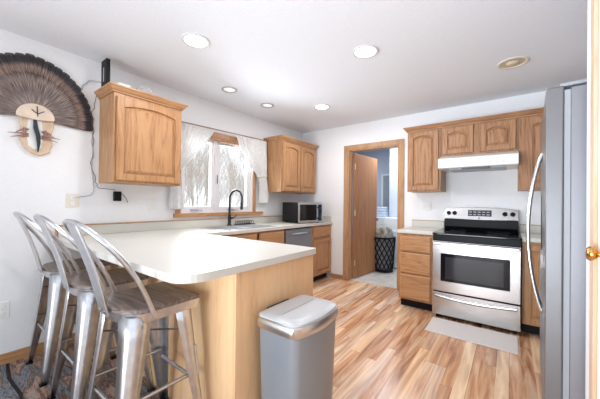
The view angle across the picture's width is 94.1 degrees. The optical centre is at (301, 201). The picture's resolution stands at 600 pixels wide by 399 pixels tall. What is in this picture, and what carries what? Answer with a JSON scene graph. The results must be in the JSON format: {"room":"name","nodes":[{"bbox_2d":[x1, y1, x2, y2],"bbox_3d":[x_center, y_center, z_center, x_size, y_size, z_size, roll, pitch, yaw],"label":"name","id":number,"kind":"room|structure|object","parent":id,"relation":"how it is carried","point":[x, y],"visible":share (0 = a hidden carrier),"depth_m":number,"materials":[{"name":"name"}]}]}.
{"room":"kitchen","nodes":[
{"label":"kitchen","id":0,"kind":"room"},
{"bbox_2d":[0,29,357,353],"bbox_3d":[-1.499,-0.014,3.089,0.150,2.460,9.550,0,0,37],"label":"wall","id":1,"kind":"structure","parent":0,"point":[31,184],"depth_m":2.33,"materials":[{"name":"paint"}]},
{"bbox_2d":[0,301,9,318],"bbox_3d":[-2.188,0.798,2.043,0.010,0.120,0.075,0,0,37],"label":"wall outlet","id":2,"kind":"object","parent":1,"relation":"attached to","point":[4,306],"visible":1,"depth_m":2.05,"materials":[{"name":"white plastic"}]},
{"bbox_2d":[0,333,74,365],"bbox_3d":[-3.078,1.143,0.853,0.014,0.085,4.105,0,0,37],"label":"baseboard","id":3,"kind":"structure","parent":1,"relation":"attached to","point":[15,355],"depth_m":2.11,"materials":[{"name":"brown wood"}]},
{"bbox_2d":[0,52,92,155],"bbox_3d":[-2.056,-0.745,2.158,0.062,0.775,0.761,0,0,37],"label":"fan","id":4,"kind":"object","parent":1,"relation":"attached to","point":[37,91],"visible":1,"depth_m":2.17,"materials":[{"name":"brown"}]},
{"bbox_2d":[66,194,78,206],"bbox_3d":[-1.939,-0.008,2.368,0.010,0.115,0.090,0,0,37],"label":"wall outlet","id":5,"kind":"object","parent":1,"relation":"attached to","point":[70,201],"visible":1,"depth_m":2.36,"materials":[{"name":"beige plastic"}]},
{"bbox_2d":[90,94,127,202],"bbox_3d":[-1.757,-0.469,2.580,0.038,0.962,0.311,0,0,37],"label":"power adapter","id":6,"kind":"object","parent":1,"relation":"attached to","point":[116,194],"visible":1,"depth_m":2.59,"materials":[{"name":"black plastic"}]},
{"bbox_2d":[94,81,187,186],"bbox_3d":[-1.498,-0.567,2.651,0.369,0.812,0.688,0,0,37],"label":"upper cabinet","id":7,"kind":"object","parent":1,"relation":"attached to","point":[140,131],"visible":1,"depth_m":2.48,"materials":[{"name":"brown wood"}]},
{"bbox_2d":[73,58,109,197],"bbox_3d":[-1.776,-0.623,2.426,0.299,1.195,0.134,1,0,3],"label":"router","id":8,"kind":"object","parent":7,"relation":"on","point":[105,64],"visible":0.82,"depth_m":2.40,"materials":[{"name":"black plastic"}]},
{"bbox_2d":[57,216,330,236],"bbox_3d":[-0.751,0.270,3.449,0.619,0.086,3.350,0,0,37],"label":"backsplash","id":9,"kind":"structure","parent":1,"relation":"attached to","point":[149,226],"depth_m":3.02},
{"bbox_2d":[173,132,262,217],"bbox_3d":[-1.023,-0.340,3.655,0.130,1.050,1.380,0,0,37],"label":"window","id":10,"kind":"structure","parent":1,"relation":"in","point":[214,152],"depth_m":3.56,"materials":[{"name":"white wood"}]},
{"bbox_2d":[209,136,238,145],"bbox_3d":[-1.025,-0.782,3.575,0.042,0.043,0.960,0,0,37],"label":"blind headrail","id":11,"kind":"object","parent":10,"relation":"attached to","point":[211,137],"visible":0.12,"depth_m":3.60,"materials":[{"name":"brown wood"}]},
{"bbox_2d":[181,121,267,141],"bbox_3d":[-0.957,-0.891,3.620,0.071,0.051,1.430,0,0,37],"label":"curtain rod","id":12,"kind":"object","parent":1,"relation":"attached to","point":[181,121],"visible":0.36,"depth_m":3.50,"materials":[{"name":"brown metal"}]},
{"bbox_2d":[169,123,213,209],"bbox_3d":[-1.238,-0.393,3.198,0.035,0.968,0.551,0,0,38],"label":"curtain","id":13,"kind":"object","parent":12,"relation":"hanging from","point":[193,138],"visible":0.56,"depth_m":3.14,"materials":[{"name":"white fabric"}]},
{"bbox_2d":[237,135,268,202],"bbox_3d":[-0.676,-0.431,3.954,0.034,0.918,0.630,0,0,38],"label":"curtain","id":14,"kind":"object","parent":12,"relation":"hanging from","point":[254,151],"visible":0.98,"depth_m":4.03,"materials":[{"name":"white fabric"}]},
{"bbox_2d":[263,135,318,193],"bbox_3d":[-0.137,-0.541,4.470,0.369,0.812,0.962,0,0,37],"label":"upper cabinet","id":15,"kind":"object","parent":1,"relation":"attached to","point":[291,162],"visible":1,"depth_m":4.19,"materials":[{"name":"brown wood"}]},
{"bbox_2d":[0,0,587,132],"bbox_3d":[-0.523,-1.295,0.979,4.226,0.100,7.312,0,0,37],"label":"ceiling","id":16,"kind":"structure","parent":0,"point":[294,56],"depth_m":2.22,"materials":[{"name":"paint"}]},
{"bbox_2d":[181,33,209,48],"bbox_3d":[-0.814,-1.236,2.156,0.210,0.008,0.210,0,0,37],"label":"recessed light","id":17,"kind":"object","parent":16,"relation":"in","point":[194,40],"visible":1,"depth_m":2.15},
{"bbox_2d":[221,86,236,92],"bbox_3d":[-0.794,-1.226,3.084,0.170,0.017,0.170,0,0,37],"label":"recessed light","id":18,"kind":"object","parent":16,"relation":"in","point":[226,89],"visible":1,"depth_m":3.07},
{"bbox_2d":[260,103,273,107],"bbox_3d":[-0.434,-1.219,3.564,0.170,0.017,0.170,0,0,37],"label":"recessed light","id":19,"kind":"object","parent":16,"relation":"in","point":[265,105],"visible":1,"depth_m":3.56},
{"bbox_2d":[314,104,329,109],"bbox_3d":[0.268,-1.216,3.601,0.200,0.008,0.200,0,0,37],"label":"recessed light","id":20,"kind":"object","parent":16,"relation":"in","point":[319,106],"visible":1,"depth_m":3.59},
{"bbox_2d":[352,45,378,58],"bbox_3d":[0.525,-1.220,2.285,0.210,0.008,0.210,0,0,37],"label":"recessed light","id":21,"kind":"object","parent":16,"relation":"in","point":[363,51],"visible":1,"depth_m":2.28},
{"bbox_2d":[496,56,529,69],"bbox_3d":[1.843,-1.200,2.435,0.230,0.017,0.230,0,0,37],"label":"recessed light","id":22,"kind":"object","parent":16,"relation":"in","point":[514,62],"visible":1,"depth_m":2.42,"materials":[{"name":"beige plastic"}]},
{"bbox_2d":[116,268,541,398],"bbox_3d":[0.118,1.278,1.861,4.226,0.100,9.550,0,0,37],"label":"floor","id":23,"kind":"structure","parent":0,"point":[383,348],"depth_m":2.25,"materials":[{"name":"laminate"}]},
{"bbox_2d":[0,342,168,398],"bbox_3d":[-1.671,1.198,1.233,1.780,0.009,1.800,0,0,37],"label":"area rug","id":24,"kind":"object","parent":23,"relation":"on","point":[26,377],"visible":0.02,"depth_m":1.86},
{"bbox_2d":[5,363,22,398],"bbox_3d":[-1.676,1.193,1.627,1.242,0.016,0.083,0,0,44],"label":"cable","id":25,"kind":"object","parent":24,"relation":"on","point":[9,379],"visible":1,"depth_m":1.82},
{"bbox_2d":[13,211,116,387],"bbox_3d":[-1.746,0.633,2.062,0.438,1.129,0.539,0,0,37],"label":"bar stool","id":26,"kind":"object","parent":24,"relation":"on","point":[51,299],"visible":0.69,"depth_m":1.91,"materials":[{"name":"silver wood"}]},
{"bbox_2d":[33,214,155,398],"bbox_3d":[-1.258,0.637,1.697,0.438,1.129,0.539,0,0,37],"label":"bar stool","id":27,"kind":"object","parent":24,"relation":"on","point":[80,305],"visible":0.77,"depth_m":1.56,"materials":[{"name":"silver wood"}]},
{"bbox_2d":[62,219,201,398],"bbox_3d":[-0.810,0.640,1.361,0.438,1.129,0.539,0,0,37],"label":"bar stool","id":28,"kind":"object","parent":24,"relation":"on","point":[141,313],"visible":1,"depth_m":1.32,"materials":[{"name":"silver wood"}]},
{"bbox_2d":[104,255,312,398],"bbox_3d":[-0.882,0.781,2.204,1.907,0.874,0.680,0,0,37],"label":"base cabinet","id":29,"kind":"object","parent":23,"relation":"on","point":[226,331],"visible":0.38,"depth_m":1.48,"materials":[{"name":"brown wood"}]},
{"bbox_2d":[53,215,331,283],"bbox_3d":[-0.234,0.287,3.041,1.935,0.135,3.384,0,0,37],"label":"countertop","id":30,"kind":"structure","parent":29,"relation":"on","point":[171,251],"depth_m":1.86,"materials":[{"name":"white laminate"}]},
{"bbox_2d":[227,189,242,225],"bbox_3d":[-0.826,0.080,3.555,0.247,0.464,0.101,1,0,24],"label":"faucet","id":31,"kind":"object","parent":30,"relation":"on","point":[235,190],"visible":1,"depth_m":3.56,"materials":[{"name":"black metal"}]},
{"bbox_2d":[201,224,274,240],"bbox_3d":[-0.735,0.396,3.380,0.450,0.181,0.820,0,0,37],"label":"sink","id":32,"kind":"object","parent":30,"relation":"in","point":[246,226],"visible":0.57,"depth_m":3.42,"materials":[{"name":"ceramic"}]},
{"bbox_2d":[234,220,254,224],"bbox_3d":[-0.771,0.287,3.807,0.100,0.053,0.300,0,0,37],"label":"dish rack","id":33,"kind":"object","parent":30,"relation":"on","point":[244,223],"visible":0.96,"depth_m":3.82,"materials":[{"name":"grey metal"}]},
{"bbox_2d":[282,202,322,223],"bbox_3d":[0.038,0.172,4.320,0.480,0.310,0.450,1,0,-40],"label":"microwave","id":34,"kind":"object","parent":30,"relation":"on","point":[295,212],"visible":1,"depth_m":4.17,"materials":[{"name":"metal"}]},
{"bbox_2d":[224,229,283,243],"bbox_3d":[-0.824,0.789,3.343,0.634,0.874,1.215,0,0,37],"label":"base cabinet","id":35,"kind":"object","parent":23,"relation":"on","point":[276,236],"visible":0.02,"depth_m":3.36,"materials":[{"name":"brown wood"}]},
{"bbox_2d":[257,295,337,398],"bbox_3d":[0.001,0.892,1.479,0.335,0.665,0.402,0,0,37],"label":"trash can","id":36,"kind":"object","parent":23,"relation":"on","point":[297,334],"visible":1,"depth_m":1.35,"materials":[{"name":"metal"}]},
{"bbox_2d":[284,227,311,246],"bbox_3d":[-0.255,0.803,4.076,0.610,0.866,0.616,0,0,37],"label":"dishwasher","id":37,"kind":"object","parent":23,"relation":"on","point":[302,236],"visible":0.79,"depth_m":3.89,"materials":[{"name":"metal"}]},
{"bbox_2d":[309,224,330,280],"bbox_3d":[0.086,0.806,4.560,0.634,0.874,0.545,0,0,37],"label":"base cabinet","id":38,"kind":"object","parent":23,"relation":"on","point":[321,234],"visible":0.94,"depth_m":4.36,"materials":[{"name":"brown wood"}]},
{"bbox_2d":[377,209,388,225],"bbox_3d":[1.577,0.708,5.941,0.655,1.080,0.780,0,0,37],"label":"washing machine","id":39,"kind":"object","parent":23,"relation":"on","point":[380,222],"visible":0.06,"depth_m":5.49,"materials":[{"name":"white metal"}]},
{"bbox_2d":[377,207,388,216],"bbox_3d":[1.617,0.212,5.744,0.310,0.197,0.300,0,0,37],"label":"laundry","id":40,"kind":"object","parent":39,"relation":"on","point":[381,211],"visible":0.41,"depth_m":5.62,"materials":[{"name":"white fabric"}]},
{"bbox_2d":[374,237,395,272],"bbox_3d":[1.495,0.950,5.088,0.428,0.625,0.432,0,0,37],"label":"laundry basket","id":41,"kind":"object","parent":23,"relation":"on","point":[385,247],"visible":0.81,"depth_m":4.93,"materials":[{"name":"black plastic"}]},
{"bbox_2d":[376,225,393,237],"bbox_3d":[1.494,0.540,5.095,0.345,0.238,0.376,0,0,37],"label":"heap","id":42,"kind":"object","parent":41,"relation":"on","point":[383,231],"visible":0.92,"depth_m":4.97,"materials":[{"name":"fabric"}]},
{"bbox_2d":[383,217,396,267],"bbox_3d":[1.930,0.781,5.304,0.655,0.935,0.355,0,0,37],"label":"dryer","id":43,"kind":"object","parent":23,"relation":"on","point":[391,222],"visible":0.12,"depth_m":5.24,"materials":[{"name":"white metal"}]},
{"bbox_2d":[399,233,432,310],"bbox_3d":[1.496,0.816,3.460,0.376,0.874,0.628,0,0,37],"label":"base cabinet","id":44,"kind":"object","parent":23,"relation":"on","point":[415,250],"visible":0.85,"depth_m":3.21,"materials":[{"name":"brown wood"}]},
{"bbox_2d":[397,220,443,234],"bbox_3d":[1.494,0.312,3.462,0.398,0.130,0.638,0,0,37],"label":"countertop","id":45,"kind":"structure","parent":44,"relation":"on","point":[425,227],"depth_m":3.59,"materials":[{"name":"beige laminate"}]},
{"bbox_2d":[425,317,518,354],"bbox_3d":[1.592,1.244,2.635,0.717,0.009,0.385,0,0,37],"label":"floor mat","id":46,"kind":"object","parent":23,"relation":"on","point":[484,337],"visible":1,"depth_m":2.60,"materials":[{"name":"white fabric"}]},
{"bbox_2d":[432,207,521,333],"bbox_3d":[1.921,0.662,3.063,0.760,1.187,0.748,0,0,37],"label":"electric range","id":47,"kind":"object","parent":23,"relation":"on","point":[476,268],"visible":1,"depth_m":2.82,"materials":[{"name":"silver glass"}]},
{"bbox_2d":[432,240,520,304],"bbox_3d":[1.905,0.793,3.042,0.756,0.864,0.698,0,0,37],"label":"oven","id":48,"kind":"object","parent":47,"relation":"in","point":[464,272],"depth_m":2.78,"materials":[{"name":"silver glass"}]},
{"bbox_2d":[432,229,521,239],"bbox_3d":[1.920,0.351,3.058,0.760,0.019,0.655,0,0,37],"label":"cooktop","id":49,"kind":"object","parent":47,"relation":"in","point":[477,234],"depth_m":2.95,"materials":[{"name":"black glass"}]},
{"bbox_2d":[520,240,539,334],"bbox_3d":[2.611,0.824,2.623,0.861,0.874,0.633,0,0,37],"label":"base cabinet","id":50,"kind":"object","parent":23,"relation":"on","point":[530,313],"visible":0.31,"depth_m":2.60,"materials":[{"name":"brown wood"}]},
{"bbox_2d":[520,224,539,242],"bbox_3d":[2.617,0.320,2.623,0.868,0.130,0.638,0,0,37],"label":"countertop","id":51,"kind":"structure","parent":50,"relation":"on","point":[534,229],"depth_m":3.02,"materials":[{"name":"beige laminate"}]},
{"bbox_2d":[526,79,586,398],"bbox_3d":[1.730,0.333,1.484,0.839,1.783,0.910,0,0,39],"label":"refrigerator","id":52,"kind":"object","parent":23,"relation":"on","point":[561,303],"visible":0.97,"depth_m":1.31,"materials":[{"name":"grey metal"}]},
{"bbox_2d":[358,149,389,206],"bbox_3d":[1.798,0.044,6.523,1.016,2.460,0.100,0,0,37],"label":"wall","id":53,"kind":"structure","parent":0,"point":[382,156],"depth_m":6.45,"materials":[{"name":"paint"}]},
{"bbox_2d":[381,174,389,208],"bbox_3d":[1.960,0.324,6.321,0.310,1.900,0.021,0,0,37],"label":"window","id":54,"kind":"structure","parent":53,"relation":"in","point":[385,178],"depth_m":6.36,"materials":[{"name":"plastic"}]},
{"bbox_2d":[389,148,394,216],"bbox_3d":[2.050,0.043,5.928,0.100,2.460,0.750,0,0,37],"label":"wall","id":55,"kind":"structure","parent":0,"point":[392,150],"depth_m":5.63,"materials":[{"name":"paint"}]},
{"bbox_2d":[394,148,397,216],"bbox_3d":[2.519,0.044,5.171,1.560,2.460,0.100,0,0,37],"label":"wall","id":56,"kind":"structure","parent":0,"point":[396,149],"depth_m":5.58,"materials":[{"name":"paint"}]},
{"bbox_2d":[302,91,545,276],"bbox_3d":[1.676,0.027,3.806,4.076,2.460,0.120,0,0,37],"label":"wall","id":57,"kind":"structure","parent":0,"point":[482,189],"depth_m":3.78,"materials":[{"name":"paint"}]},
{"bbox_2d":[330,273,342,279],"bbox_3d":[0.574,1.213,4.531,0.225,0.070,0.013,0,0,37],"label":"baseboard","id":58,"kind":"structure","parent":57,"relation":"attached to","point":[332,275],"depth_m":4.52,"materials":[{"name":"brown wood"}]},
{"bbox_2d":[352,153,378,277],"bbox_3d":[1.120,0.236,4.758,0.176,2.015,0.760,0,0,37],"label":"slab door","id":59,"kind":"structure","parent":57,"relation":"in","point":[365,219],"depth_m":4.72,"materials":[{"name":"brown wood"}]},
{"bbox_2d":[343,139,403,290],"bbox_3d":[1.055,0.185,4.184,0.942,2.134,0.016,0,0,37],"label":"trim","id":60,"kind":"structure","parent":57,"relation":"attached to","point":[400,142],"depth_m":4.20,"materials":[{"name":"brown wood"}]},
{"bbox_2d":[403,123,445,192],"bbox_3d":[1.581,-0.527,3.579,0.434,0.812,0.369,0,0,37],"label":"upper cabinet","id":61,"kind":"object","parent":57,"relation":"attached to","point":[424,175],"visible":0.98,"depth_m":3.43,"materials":[{"name":"brown wood"}]},
{"bbox_2d":[422,202,430,209],"bbox_3d":[1.675,0.061,3.725,0.115,0.115,0.010,0,0,37],"label":"light switch","id":62,"kind":"object","parent":57,"relation":"attached to","point":[425,205],"visible":1,"depth_m":3.73,"materials":[{"name":"white plastic"}]},
{"bbox_2d":[412,220,443,227],"bbox_3d":[1.680,0.299,3.711,0.398,0.086,0.019,0,0,37],"label":"backsplash","id":63,"kind":"structure","parent":57,"relation":"attached to","point":[417,223],"depth_m":3.69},
{"bbox_2d":[438,150,518,172],"bbox_3d":[2.005,-0.440,3.175,0.729,0.182,0.504,0,0,37],"label":"range hood","id":64,"kind":"object","parent":57,"relation":"attached to","point":[507,160],"visible":1,"depth_m":3.00,"materials":[{"name":"white metal"}]},
{"bbox_2d":[441,111,518,156],"bbox_3d":[2.050,-0.731,3.231,0.729,0.397,0.369,0,0,37],"label":"upper cabinet","id":65,"kind":"object","parent":57,"relation":"attached to","point":[497,132],"visible":1,"depth_m":3.08,"materials":[{"name":"brown wood"}]},
{"bbox_2d":[520,225,539,233],"bbox_3d":[2.802,0.307,2.871,0.868,0.086,0.019,0,0,37],"label":"backsplash","id":66,"kind":"structure","parent":57,"relation":"attached to","point":[533,228],"depth_m":3.06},
{"bbox_2d":[518,107,543,190],"bbox_3d":[2.704,-0.519,2.739,0.908,0.812,0.369,0,0,37],"label":"upper cabinet","id":67,"kind":"object","parent":57,"relation":"attached to","point":[530,120],"visible":0.31,"depth_m":2.83,"materials":[{"name":"brown wood"}]},
{"bbox_2d":[585,0,599,398],"bbox_3d":[0.978,0.001,0.756,0.120,2.460,1.102,0,0,37],"label":"wall","id":68,"kind":"structure","parent":0,"point":[589,1],"depth_m":1.19,"materials":[{"name":"paint"}]},
{"bbox_2d":[585,246,599,260],"bbox_3d":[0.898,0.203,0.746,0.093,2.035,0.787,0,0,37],"label":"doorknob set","id":69,"kind":"structure","parent":68,"relation":"in","point":[591,253],"depth_m":1.02,"materials":[{"name":"gold metal"}]},
{"bbox_2d":[589,0,598,398],"bbox_3d":[0.890,0.174,0.752,0.013,2.112,0.919,0,0,37],"label":"trim","id":70,"kind":"structure","parent":68,"relation":"attached to","point":[594,99],"depth_m":1.08,"materials":[{"name":"brown wood"}]},
{"label":"outside","id":71,"kind":"structure","parent":0,"visible":0},
{"bbox_3d":[-11.306,2.257,20.914,36.864,0.100,60.000,0,0,37],"label":"ground","id":72,"kind":"structure","parent":71,"visible":0},
{"bbox_2d":[185,162,198,202],"bbox_3d":[-6.172,-0.504,15.155,1.256,5.481,1.750,1,0,-19],"label":"bare tree","id":73,"kind":"object","parent":72,"relation":"on","point":[196,162],"visible":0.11,"depth_m":15.27,"materials":[{"name":"grey plant"}]},
{"bbox_2d":[185,144,205,203],"bbox_3d":[-4.386,-1.110,10.898,2.091,6.690,1.515,1,0,-12],"label":"bare tree","id":74,"kind":"object","parent":72,"relation":"on","point":[196,165],"visible":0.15,"depth_m":10.91,"materials":[{"name":"grey plant"}]},
{"bbox_2d":[184,157,207,205],"bbox_3d":[-5.543,-0.154,13.530,2.020,4.775,1.449,1,0,-25],"label":"bare tree","id":75,"kind":"object","parent":72,"relation":"on","point":[193,157],"visible":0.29,"depth_m":13.65,"materials":[{"name":"grey plant"}]},
{"bbox_2d":[189,154,204,205],"bbox_3d":[-6.985,-1.119,18.693,2.074,6.736,1.503,0,0,37],"label":"bare tree","id":76,"kind":"object","parent":72,"relation":"on","point":[198,154],"visible":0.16,"depth_m":18.62,"materials":[{"name":"grey plant"}]},
{"bbox_2d":[185,147,228,205],"bbox_3d":[-2.772,-0.323,6.820,1.953,5.099,1.401,1,0,-11],"label":"bare tree","id":77,"kind":"object","parent":72,"relation":"on","point":[191,168],"visible":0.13,"depth_m":6.82,"materials":[{"name":"grey plant"}]},
{"bbox_2d":[187,146,227,205],"bbox_3d":[-3.202,-0.670,8.786,1.492,5.804,1.452,1,0,6],"label":"bare tree","id":78,"kind":"object","parent":72,"relation":"on","point":[194,171],"visible":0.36,"depth_m":8.77,"materials":[{"name":"grey plant"}]},
{"bbox_2d":[196,148,226,205],"bbox_3d":[-5.484,-1.482,16.298,2.058,7.472,1.491,1,0,19],"label":"bare tree","id":79,"kind":"object","parent":72,"relation":"on","point":[202,148],"visible":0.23,"depth_m":16.27,"materials":[{"name":"grey plant"}]},
{"bbox_2d":[198,143,228,205],"bbox_3d":[-4.696,-1.667,14.106,1.926,7.836,1.396,0,0,42],"label":"bare tree","id":80,"kind":"object","parent":72,"relation":"on","point":[208,147],"visible":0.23,"depth_m":14.02,"materials":[{"name":"grey plant"}]},
{"bbox_2d":[197,147,231,201],"bbox_3d":[-3.686,-0.537,12.271,1.394,5.565,1.530,0,0,29],"label":"bare tree","id":81,"kind":"object","parent":72,"relation":"on","point":[220,147],"visible":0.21,"depth_m":12.30,"materials":[{"name":"grey plant"}]},
{"bbox_2d":[219,163,234,205],"bbox_3d":[-4.941,-0.202,17.425,1.579,4.925,1.439,1,0,-34],"label":"bare tree","id":82,"kind":"object","parent":72,"relation":"on","point":[224,189],"visible":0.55,"depth_m":17.38,"materials":[{"name":"grey plant"}]},
{"bbox_2d":[220,146,242,202],"bbox_3d":[-4.043,-0.646,15.558,1.332,5.813,1.214,1,0,-44],"label":"bare tree","id":83,"kind":"object","parent":72,"relation":"on","point":[220,146],"visible":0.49,"depth_m":15.51,"materials":[{"name":"grey plant"}]},
{"bbox_2d":[221,148,244,205],"bbox_3d":[-2.443,-1.032,10.405,1.177,6.570,1.433,1,0,-18],"label":"bare tree","id":84,"kind":"object","parent":72,"relation":"on","point":[236,155],"visible":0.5,"depth_m":10.24,"materials":[{"name":"grey plant"}]},
{"bbox_2d":[224,148,244,202],"bbox_3d":[-1.381,-1.309,7.707,1.590,7.119,2.195,0,0,32],"label":"bare tree","id":85,"kind":"object","parent":72,"relation":"on","point":[233,160],"visible":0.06,"depth_m":7.59,"materials":[{"name":"grey plant"}]},
{"bbox_2d":[227,155,242,203],"bbox_3d":[-4.865,-0.760,20.506,1.428,6.081,1.389,1,0,3],"label":"bare tree","id":86,"kind":"object","parent":72,"relation":"on","point":[230,155],"visible":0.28,"depth_m":20.53,"materials":[{"name":"grey plant"}]},
{"bbox_2d":[229,151,244,204],"bbox_3d":[-2.712,-1.021,13.564,1.485,6.573,1.526,1,0,-31],"label":"bare tree","id":87,"kind":"object","parent":72,"relation":"on","point":[238,151],"visible":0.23,"depth_m":13.63,"materials":[{"name":"grey plant"}]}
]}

